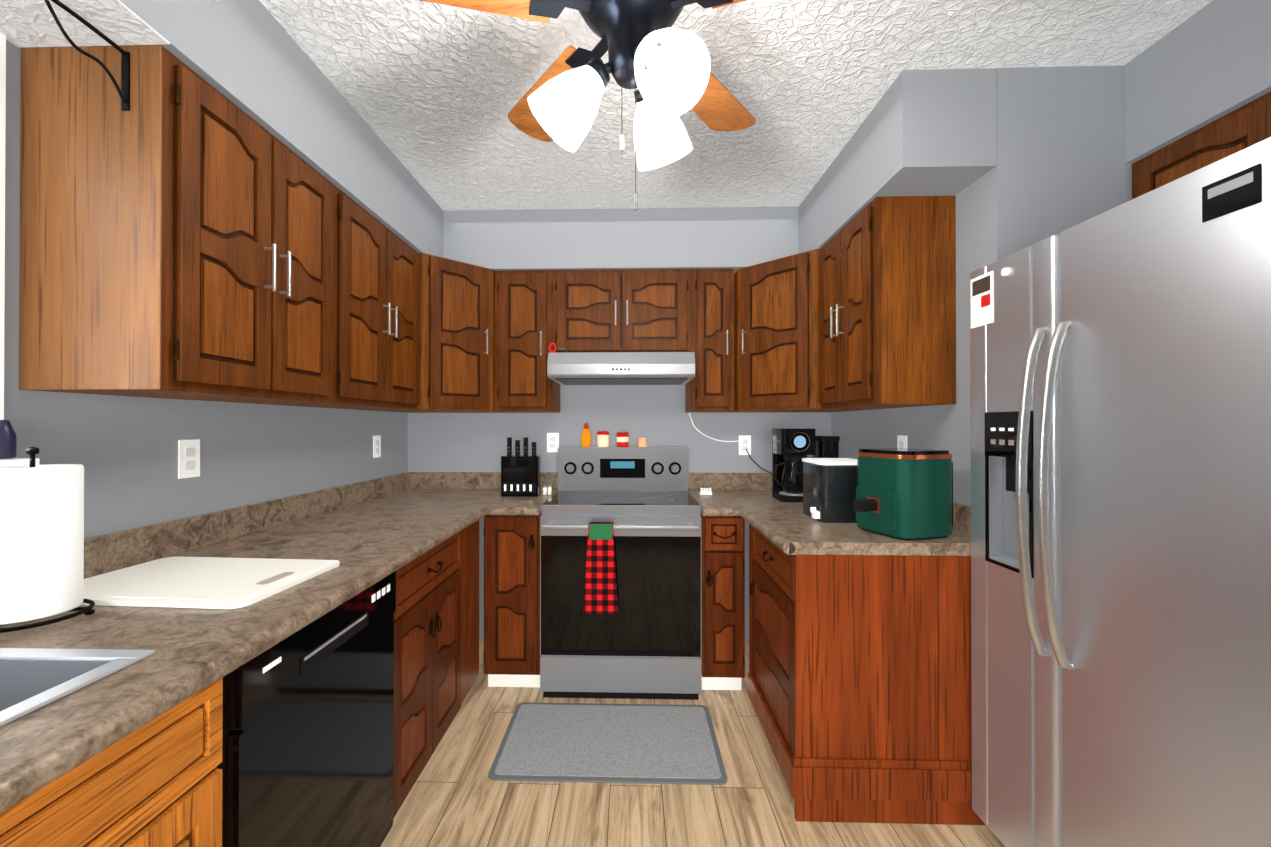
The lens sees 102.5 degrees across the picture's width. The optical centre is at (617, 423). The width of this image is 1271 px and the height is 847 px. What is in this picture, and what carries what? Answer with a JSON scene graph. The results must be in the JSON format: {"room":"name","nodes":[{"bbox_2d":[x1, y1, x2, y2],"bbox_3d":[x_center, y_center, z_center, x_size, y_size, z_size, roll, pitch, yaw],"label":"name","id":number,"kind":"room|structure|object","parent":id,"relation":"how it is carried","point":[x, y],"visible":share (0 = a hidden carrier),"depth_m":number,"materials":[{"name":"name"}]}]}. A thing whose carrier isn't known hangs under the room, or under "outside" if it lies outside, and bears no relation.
{"room":"kitchen","nodes":[
{"label":"kitchen","id":0,"kind":"room"},
{"bbox_2d":[0,420,16,458],"bbox_3d":[-1.296,0.033,1.009,0.044,0.082,0.158,0,0,8],"label":"bottle","id":1,"kind":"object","parent":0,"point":[8,442],"depth_m":1.06,"materials":[{"name":"purple plastic"}]},
{"bbox_2d":[4,40,407,538],"bbox_3d":[-1.394,0.069,0.892,0.120,2.450,4.400,0,0,2],"label":"wall","id":2,"kind":"structure","parent":0,"point":[123,450],"depth_m":1.48,"materials":[{"name":"grey paint"}]},
{"bbox_2d":[0,32,39,465],"bbox_3d":[-1.365,-0.338,0.573,0.195,0.991,1.072,0,0,2],"label":"window","id":3,"kind":"structure","parent":2,"relation":"in","point":[15,462],"depth_m":1.08,"materials":[{"name":"white paint"}]},
{"bbox_2d":[19,45,350,408],"bbox_3d":[-1.146,-0.453,1.466,0.340,0.760,0.683,0,0,2],"label":"upper cabinet","id":4,"kind":"object","parent":2,"relation":"attached to","point":[187,233],"depth_m":1.14,"materials":[{"name":"brown wood"}]},
{"bbox_2d":[178,439,199,478],"bbox_3d":[-1.310,0.108,1.560,0.007,0.116,0.072,0,0,2],"label":"outlet","id":5,"kind":"object","parent":2,"relation":"attached to","point":[188,458],"depth_m":1.55,"materials":[{"name":"white plastic"}]},
{"bbox_2d":[0,489,501,813],"bbox_3d":[-0.982,0.406,1.078,0.690,0.040,3.998,0,0,2],"label":"countertop","id":6,"kind":"structure","parent":2,"relation":"attached to","point":[370,543],"depth_m":0.96,"materials":[{"name":"stone"}]},
{"bbox_2d":[0,446,94,632],"bbox_3d":[-1.131,0.214,0.982,0.172,0.339,0.176,0,0,2],"label":"paper towel holder","id":7,"kind":"object","parent":6,"relation":"on","point":[41,541],"visible":1,"depth_m":0.95,"materials":[{"name":"white paper"}]},
{"bbox_2d":[0,648,154,726],"bbox_3d":[-1.021,0.470,0.445,0.480,0.200,0.820,0,0,2],"label":"sink","id":8,"kind":"object","parent":6,"relation":"in","point":[32,679],"visible":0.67,"depth_m":0.82,"materials":[{"name":"silver metal"}]},
{"bbox_2d":[81,557,339,608],"bbox_3d":[-1.024,0.379,1.246,0.520,0.012,0.350,0,0,5],"label":"cutting board","id":9,"kind":"object","parent":6,"relation":"on","point":[205,582],"visible":0.85,"depth_m":1.20,"materials":[{"name":"white plastic"}]},
{"bbox_2d":[84,472,411,578],"bbox_3d":[-1.314,0.334,1.088,0.025,0.100,3.998,0,0,2],"label":"backsplash","id":10,"kind":"structure","parent":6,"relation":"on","point":[109,552],"depth_m":1.64,"materials":[{"name":"laminate"}]},
{"bbox_2d":[412,472,557,488],"bbox_3d":[-0.798,0.343,3.063,0.889,0.100,0.021,0,0,2],"label":"backsplash","id":11,"kind":"structure","parent":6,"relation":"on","point":[420,480],"depth_m":3.06,"materials":[{"name":"laminate"}]},
{"bbox_2d":[373,436,380,457],"bbox_3d":[-1.279,0.123,2.709,0.007,0.116,0.072,0,0,2],"label":"outlet","id":12,"kind":"object","parent":2,"relation":"attached to","point":[376,439],"depth_m":2.70,"materials":[{"name":"white plastic"}]},
{"bbox_2d":[351,199,418,412],"bbox_3d":[-1.129,-0.450,2.100,0.340,0.760,0.746,0,0,2],"label":"upper cabinet","id":13,"kind":"object","parent":2,"relation":"attached to","point":[384,268],"depth_m":2.08,"materials":[{"name":"brown wood"}]},
{"bbox_2d":[419,253,507,412],"bbox_3d":[-0.975,-0.447,2.756,0.612,0.760,0.653,0,0,2],"label":"upper cabinet","id":14,"kind":"object","parent":2,"relation":"attached to","point":[457,299],"depth_m":2.57,"materials":[{"name":"brown wood"}]},
{"bbox_2d":[0,0,442,257],"bbox_3d":[-1.161,-0.994,0.890,0.342,0.320,4.397,0,0,2],"label":"soffit","id":15,"kind":"structure","parent":0,"point":[252,60],"depth_m":1.42,"materials":[{"name":"grey paint"}]},
{"bbox_2d":[44,0,129,110],"bbox_3d":[-1.085,-0.755,1.009,0.016,0.131,0.228,0,0,2],"label":"bracket","id":16,"kind":"object","parent":15,"relation":"attached to","point":[124,93],"visible":0.98,"depth_m":1.09,"materials":[{"name":"black metal"}]},
{"bbox_2d":[408,385,830,642],"bbox_3d":[0.378,0.080,3.104,3.540,2.450,0.120,0,0,2],"label":"wall","id":17,"kind":"structure","parent":0,"point":[656,415],"depth_m":3.06,"materials":[{"name":"grey paint"}]},
{"bbox_2d":[492,489,557,514],"bbox_3d":[-0.477,0.413,2.721,0.229,0.040,0.687,0,0,2],"label":"countertop","id":18,"kind":"structure","parent":17,"relation":"attached to","point":[506,505],"depth_m":2.44,"materials":[{"name":"laminate"}]},
{"bbox_2d":[501,437,540,496],"bbox_3d":[-0.527,0.234,2.777,0.200,0.315,0.103,0,0,2],"label":"knife block","id":19,"kind":"object","parent":18,"relation":"on","point":[520,475],"visible":1,"depth_m":2.73,"materials":[{"name":"black plastic"}]},
{"bbox_2d":[543,485,551,494],"bbox_3d":[-0.389,0.365,2.814,0.050,0.054,0.023,0,0,2],"label":"shakers","id":20,"kind":"object","parent":18,"relation":"on","point":[545,489],"visible":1,"depth_m":2.80,"materials":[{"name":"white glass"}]},
{"bbox_2d":[495,270,562,412],"bbox_3d":[-0.485,-0.446,2.899,0.352,0.760,0.340,0,0,2],"label":"upper cabinet","id":21,"kind":"object","parent":17,"relation":"attached to","point":[538,313],"depth_m":2.73,"materials":[{"name":"brown wood"}]},
{"bbox_2d":[547,433,558,451],"bbox_3d":[-0.389,0.115,3.060,0.072,0.116,0.006,0,0,2],"label":"outlet","id":22,"kind":"object","parent":17,"relation":"attached to","point":[552,438],"depth_m":3.06,"materials":[{"name":"white plastic"}]},
{"bbox_2d":[563,269,694,351],"bbox_3d":[0.025,-0.596,2.886,0.749,0.460,0.340,0,0,2],"label":"upper cabinet","id":23,"kind":"object","parent":17,"relation":"attached to","point":[633,310],"depth_m":2.72,"materials":[{"name":"brown wood"}]},
{"bbox_2d":[547,352,694,384],"bbox_3d":[0.023,-0.294,2.801,0.742,0.133,0.500,0,0,2],"label":"range hood","id":24,"kind":"object","parent":23,"relation":"attached to","point":[620,368],"visible":1,"depth_m":2.56,"materials":[{"name":"silver metal"}]},
{"bbox_2d":[549,343,568,352],"bbox_3d":[-0.303,-0.386,2.623,0.094,0.051,0.064,0,0,2],"label":"gadget","id":25,"kind":"object","parent":24,"relation":"on","point":[562,350],"visible":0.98,"depth_m":2.61,"materials":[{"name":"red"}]},
{"bbox_2d":[685,269,733,411],"bbox_3d":[0.493,-0.446,2.872,0.267,0.760,0.340,0,0,2],"label":"upper cabinet","id":26,"kind":"object","parent":17,"relation":"attached to","point":[711,389],"depth_m":2.70,"materials":[{"name":"brown wood"}]},
{"bbox_2d":[688,490,735,515],"bbox_3d":[0.477,0.413,2.695,0.142,0.040,0.687,0,0,2],"label":"countertop","id":27,"kind":"structure","parent":17,"relation":"attached to","point":[716,504],"depth_m":2.53,"materials":[{"name":"laminate"}]},
{"bbox_2d":[699,488,711,494],"bbox_3d":[0.487,0.374,2.820,0.065,0.035,0.040,0,0,2],"label":"rack","id":28,"kind":"object","parent":27,"relation":"on","point":[703,491],"visible":1,"depth_m":2.81,"materials":[{"name":"white plastic"}]},
{"bbox_2d":[688,473,771,489],"bbox_3d":[0.816,0.343,3.019,0.802,0.100,0.021,0,0,2],"label":"backsplash","id":29,"kind":"structure","parent":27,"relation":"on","point":[715,481],"depth_m":3.01,"materials":[{"name":"laminate"}]},
{"bbox_2d":[739,435,750,454],"bbox_3d":[0.756,0.129,3.029,0.072,0.116,0.006,0,0,2],"label":"outlet","id":30,"kind":"object","parent":17,"relation":"attached to","point":[744,445],"depth_m":3.03,"materials":[{"name":"white plastic"}]},
{"bbox_2d":[689,413,743,441],"bbox_3d":[0.587,0.024,3.030,0.328,0.174,0.012,0,0,2],"label":"cord","id":31,"kind":"object","parent":30,"relation":"attached to","point":[729,441],"depth_m":3.03,"materials":[{"name":"white plastic"}]},
{"bbox_2d":[746,449,771,473],"bbox_3d":[0.917,0.262,2.929,0.361,0.229,0.088,0,0,44],"label":"cord","id":32,"kind":"object","parent":30,"relation":"attached to","point":[746,449],"depth_m":3.01,"materials":[{"name":"black plastic"}]},
{"bbox_2d":[443,206,798,273],"bbox_3d":[0.013,-0.987,2.886,1.893,0.316,0.342,0,0,2],"label":"soffit","id":33,"kind":"structure","parent":0,"point":[735,238],"depth_m":2.71,"materials":[{"name":"grey paint"}]},
{"bbox_2d":[380,640,1004,846],"bbox_3d":[0.317,1.344,0.889,3.900,0.100,4.900,0,0,2],"label":"floor","id":34,"kind":"structure","parent":0,"point":[456,796],"depth_m":1.73,"materials":[{"name":"laminate"}]},
{"bbox_2d":[0,677,222,846],"bbox_3d":[-1.014,0.858,0.443,0.660,0.866,0.930,0,0,2],"label":"base cabinet","id":35,"kind":"object","parent":34,"relation":"on","point":[157,782],"visible":0.65,"depth_m":0.75,"materials":[{"name":"brown wood"}]},
{"bbox_2d":[217,571,395,846],"bbox_3d":[-0.964,0.862,1.217,0.604,0.864,0.594,0,0,2],"label":"dishwasher","id":36,"kind":"object","parent":34,"relation":"on","point":[307,748],"visible":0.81,"depth_m":1.14,"materials":[{"name":"black metal"}]},
{"bbox_2d":[393,520,478,818],"bbox_3d":[-0.968,0.865,1.984,0.667,0.866,0.923,0,0,2],"label":"base cabinet","id":37,"kind":"object","parent":34,"relation":"on","point":[436,644],"visible":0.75,"depth_m":1.81,"materials":[{"name":"brown wood"}]},
{"bbox_2d":[484,513,541,686],"bbox_3d":[-0.499,0.868,2.733,0.272,0.866,0.660,0,0,2],"label":"base cabinet","id":38,"kind":"object","parent":34,"relation":"on","point":[512,655],"visible":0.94,"depth_m":2.42,"materials":[{"name":"brown wood"}]},
{"bbox_2d":[488,702,726,784],"bbox_3d":[-0.033,1.293,2.095,0.875,0.010,0.510,0,0,2],"label":"kitchen mat","id":39,"kind":"object","parent":34,"relation":"on","point":[613,743],"visible":1,"depth_m":2.04,"materials":[{"name":"grey fabric"}]},
{"bbox_2d":[540,447,701,699],"bbox_3d":[0.021,0.719,2.668,0.754,1.164,0.705,0,0,2],"label":"stove","id":40,"kind":"object","parent":34,"relation":"on","point":[645,642],"visible":1,"depth_m":2.38,"materials":[{"name":"silver metal"}]},
{"bbox_2d":[581,423,590,446],"bbox_3d":[-0.186,0.068,2.992,0.059,0.140,0.059,0,0,-10],"label":"bottle","id":41,"kind":"object","parent":40,"relation":"on","point":[585,435],"depth_m":2.97,"materials":[{"name":"orange plastic"}]},
{"bbox_2d":[583,522,617,613],"bbox_3d":[-0.076,0.658,2.330,0.159,0.406,0.047,0,0,2],"label":"oven towel","id":42,"kind":"object","parent":40,"relation":"hanging from","point":[600,595],"visible":0.96,"depth_m":2.31,"materials":[{"name":"red fabric"}]},
{"bbox_2d":[597,431,608,446],"bbox_3d":[-0.086,0.092,2.989,0.069,0.092,0.069,0,0,-10],"label":"jar","id":43,"kind":"object","parent":40,"relation":"on","point":[603,439],"depth_m":2.96,"materials":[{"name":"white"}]},
{"bbox_2d":[617,432,628,446],"bbox_3d":[0.029,0.096,2.986,0.071,0.085,0.071,0,0,-10],"label":"jar","id":44,"kind":"object","parent":40,"relation":"on","point":[622,437],"depth_m":2.96,"materials":[{"name":"red"}]},
{"bbox_2d":[638,438,646,446],"bbox_3d":[0.144,0.110,2.982,0.051,0.055,0.051,0,0,-10],"label":"jar","id":45,"kind":"object","parent":40,"relation":"on","point":[642,442],"depth_m":2.96,"materials":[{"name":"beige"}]},
{"bbox_2d":[700,513,744,689],"bbox_3d":[0.509,0.868,2.702,0.200,0.866,0.667,0,0,2],"label":"base cabinet","id":46,"kind":"object","parent":34,"relation":"on","point":[723,595],"visible":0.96,"depth_m":2.39,"materials":[{"name":"brown wood"}]},
{"bbox_2d":[748,524,985,824],"bbox_3d":[0.903,0.865,2.017,0.667,0.866,0.754,0,0,2],"label":"base cabinet","id":47,"kind":"object","parent":34,"relation":"on","point":[859,685],"visible":0.77,"depth_m":1.66,"materials":[{"name":"brown wood"}]},
{"bbox_2d":[970,137,1270,846],"bbox_3d":[1.468,0.399,1.176,0.854,1.790,0.900,0,0,2],"label":"fridge","id":48,"kind":"object","parent":34,"relation":"on","point":[1120,369],"visible":1,"depth_m":1.11,"materials":[{"name":"grey metal"}]},
{"bbox_2d":[259,0,1212,210],"bbox_3d":[0.317,-1.206,0.901,3.900,0.100,4.900,0,0,2],"label":"ceiling","id":49,"kind":"structure","parent":0,"point":[433,94],"depth_m":1.66,"materials":[{"name":"white paint"}]},
{"bbox_2d":[421,0,755,210],"bbox_3d":[0.029,-0.823,1.172,1.155,0.660,1.110,0,0,2],"label":"ceiling fan","id":50,"kind":"object","parent":49,"relation":"attached to","point":[658,62],"visible":1,"depth_m":1.18,"materials":[{"name":"black"}]},
{"bbox_2d":[1124,0,1270,163],"bbox_3d":[1.766,-0.999,0.123,0.358,0.316,3.022,0,0,2],"label":"soffit","id":51,"kind":"structure","parent":49,"relation":"attached to","point":[1210,62],"depth_m":1.43,"materials":[{"name":"grey paint"}]},
{"bbox_2d":[799,68,996,252],"bbox_3d":[1.096,-0.989,2.341,0.298,0.316,1.374,0,0,2],"label":"soffit","id":52,"kind":"structure","parent":0,"point":[925,133],"depth_m":1.69,"materials":[{"name":"grey paint"}]},
{"bbox_2d":[831,66,1131,505],"bbox_3d":[1.687,0.076,2.321,0.880,2.450,1.375,0,0,2],"label":"wall","id":53,"kind":"structure","parent":0,"point":[1059,168],"depth_m":1.65,"materials":[{"name":"grey paint"}]},
{"bbox_2d":[730,196,955,411],"bbox_3d":[0.942,-0.448,2.447,0.612,0.760,1.166,0,0,2],"label":"upper cabinet","id":54,"kind":"object","parent":53,"relation":"attached to","point":[857,312],"visible":1,"depth_m":1.98,"materials":[{"name":"brown wood"}]},
{"bbox_2d":[720,490,970,555],"bbox_3d":[0.892,0.411,2.342,0.707,0.040,1.370,0,0,2],"label":"countertop","id":55,"kind":"structure","parent":53,"relation":"attached to","point":[785,524],"depth_m":1.77,"materials":[{"name":"laminate"}]},
{"bbox_2d":[772,428,815,501],"bbox_3d":[0.894,0.208,2.623,0.191,0.365,0.212,0,0,2],"label":"coffee maker","id":56,"kind":"object","parent":55,"relation":"on","point":[792,448],"visible":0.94,"depth_m":2.55,"materials":[{"name":"black plastic"}]},
{"bbox_2d":[812,436,839,457],"bbox_3d":[1.086,0.229,2.664,0.106,0.325,0.146,0,0,2],"label":"canister","id":57,"kind":"object","parent":55,"relation":"on","point":[827,446],"visible":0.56,"depth_m":2.60,"materials":[{"name":"black plastic"}]},
{"bbox_2d":[802,458,856,522],"bbox_3d":[0.887,0.270,2.109,0.233,0.238,0.246,0,0,2],"label":"canister","id":58,"kind":"object","parent":55,"relation":"on","point":[829,489],"visible":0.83,"depth_m":1.99,"materials":[{"name":"grey plastic"}]},
{"bbox_2d":[853,448,952,539],"bbox_3d":[0.989,0.240,1.811,0.344,0.295,0.280,0,0,2],"label":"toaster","id":59,"kind":"object","parent":55,"relation":"on","point":[904,493],"visible":1,"depth_m":1.71,"materials":[{"name":"green plastic"},{"name":"copper trim"},{"name":"black plastic"}]},
{"bbox_2d":[952,502,970,535],"bbox_3d":[1.233,0.340,2.333,0.025,0.100,1.370,0,0,2],"label":"backsplash","id":60,"kind":"structure","parent":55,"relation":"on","point":[961,512],"depth_m":1.79,"materials":[{"name":"laminate"}]},
{"bbox_2d":[897,435,906,447],"bbox_3d":[1.239,0.111,2.220,0.007,0.116,0.072,0,0,2],"label":"outlet","id":61,"kind":"object","parent":53,"relation":"attached to","point":[901,440],"depth_m":2.22,"materials":[{"name":"white plastic"}]},
{"bbox_2d":[1132,91,1270,198],"bbox_3d":[1.770,-0.671,0.870,0.390,0.330,1.520,0,0,2],"label":"upper cabinet","id":62,"kind":"object","parent":53,"relation":"attached to","point":[1240,128],"visible":0.27,"depth_m":1.41,"materials":[{"name":"brown wood"}]}
]}

